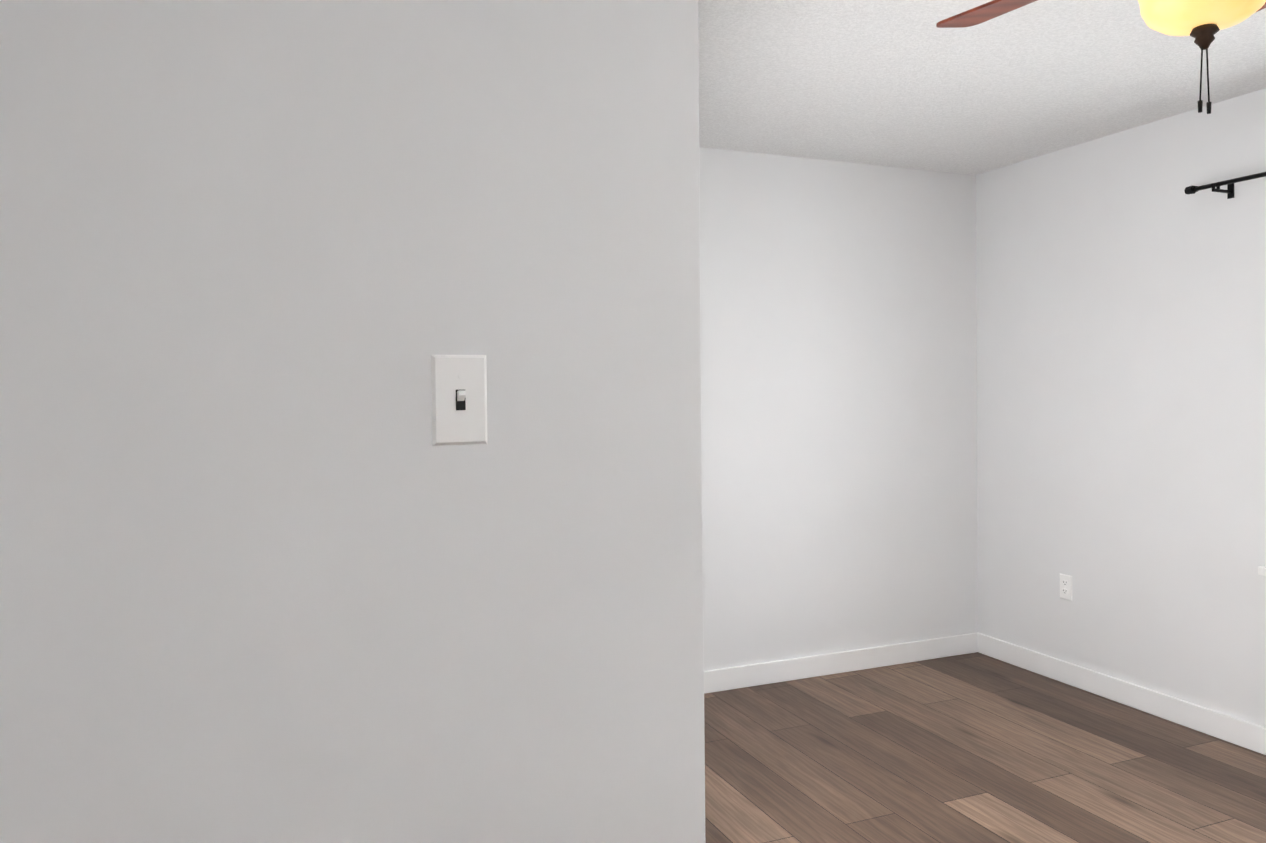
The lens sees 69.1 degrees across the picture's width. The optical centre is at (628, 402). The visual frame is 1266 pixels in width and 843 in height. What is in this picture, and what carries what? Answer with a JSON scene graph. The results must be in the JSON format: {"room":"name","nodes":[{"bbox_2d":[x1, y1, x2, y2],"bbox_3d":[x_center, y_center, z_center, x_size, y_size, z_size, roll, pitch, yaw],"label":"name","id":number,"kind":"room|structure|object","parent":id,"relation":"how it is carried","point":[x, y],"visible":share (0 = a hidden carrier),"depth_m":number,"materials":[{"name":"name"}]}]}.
{"room":"empty bedroom","nodes":[
{"label":"empty bedroom","id":0,"kind":"room"},
{"bbox_2d":[0,0,704,842],"bbox_3d":[-0.731,0.142,1.013,1.756,2.440,0.115,-1,1,-22],"label":"wall","id":1,"kind":"structure","parent":0,"point":[276,566],"depth_m":1.11,"materials":[{"name":"paint"}]},
{"bbox_2d":[431,355,486,445],"bbox_3d":[-0.210,-0.004,1.154,0.070,0.114,0.017,-1,1,-22],"label":"light switch","id":2,"kind":"object","parent":1,"relation":"attached to","point":[459,399],"visible":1,"depth_m":1.16,"materials":[{"name":"white plastic"}]},
{"bbox_2d":[698,58,704,769],"bbox_3d":[-0.428,0.116,2.438,0.115,2.440,2.519,-1,1,-22],"label":"wall","id":3,"kind":"structure","parent":0,"point":[701,412],"depth_m":1.29,"materials":[{"name":"white paint"}]},
{"bbox_2d":[699,147,977,670],"bbox_3d":[-0.424,0.093,3.887,4.707,2.440,0.160,-1,1,-22],"label":"wall","id":4,"kind":"structure","parent":0,"point":[839,388],"depth_m":4.38,"materials":[{"name":"paint"}]},
{"bbox_2d":[704,633,975,693],"bbox_3d":[0.472,1.250,4.175,2.833,0.100,0.014,-1,1,-22],"label":"baseboard","id":5,"kind":"structure","parent":4,"relation":"attached to","point":[729,678],"depth_m":4.38,"materials":[{"name":"white wood"}]},
{"bbox_2d":[698,0,1265,174],"bbox_3d":[0.765,-1.156,1.150,4.867,0.120,6.100,-1,1,-22],"label":"ceiling","id":6,"kind":"structure","parent":0,"point":[902,83],"depth_m":3.20,"materials":[{"name":"paint"}]},
{"bbox_2d":[936,0,1265,113],"bbox_3d":[1.046,-0.825,1.718,1.075,0.566,1.087,-1,1,-22],"label":"ceiling fan","id":7,"kind":"object","parent":6,"relation":"hanging from","point":[1202,22],"visible":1,"depth_m":1.71,"materials":[{"name":"brown metal"}]},
{"bbox_2d":[704,652,1265,842],"bbox_3d":[0.791,1.404,1.191,4.867,0.120,6.100,-1,1,-22],"label":"floor","id":8,"kind":"structure","parent":0,"point":[977,747],"depth_m":3.31,"materials":[{"name":"brown wood"}]},
{"bbox_2d":[976,88,1265,726],"bbox_3d":[2.955,0.088,2.064,0.160,2.440,6.100,-1,1,-22],"label":"wall","id":9,"kind":"structure","parent":0,"point":[1121,367],"depth_m":3.87,"materials":[{"name":"paint"}]},
{"bbox_2d":[1060,573,1071,600],"bbox_3d":[1.998,0.843,4.205,0.007,0.114,0.070,-1,1,-22],"label":"outlet","id":10,"kind":"object","parent":9,"relation":"attached to","point":[1066,587],"visible":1,"depth_m":4.20,"materials":[{"name":"white plastic"}]},
{"bbox_2d":[976,632,1265,754],"bbox_3d":[2.896,1.259,2.021,0.017,0.100,5.840,-1,1,-22],"label":"baseboard","id":11,"kind":"structure","parent":9,"relation":"attached to","point":[1239,732],"depth_m":3.88,"materials":[{"name":"white wood"}]},
{"bbox_2d":[1184,172,1265,198],"bbox_3d":[2.607,-0.791,2.530,0.102,0.060,2.225,-1,1,-22],"label":"curtain rod","id":12,"kind":"object","parent":9,"relation":"attached to","point":[1229,191],"visible":1,"depth_m":3.44,"materials":[{"name":"black metal"}]},
{"bbox_2d":[1258,566,1265,575],"bbox_3d":[2.734,-0.025,2.569,0.262,1.458,1.756,-1,1,-22],"label":"window","id":13,"kind":"structure","parent":9,"relation":"in","point":[1261,570],"depth_m":3.33,"materials":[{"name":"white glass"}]}
]}

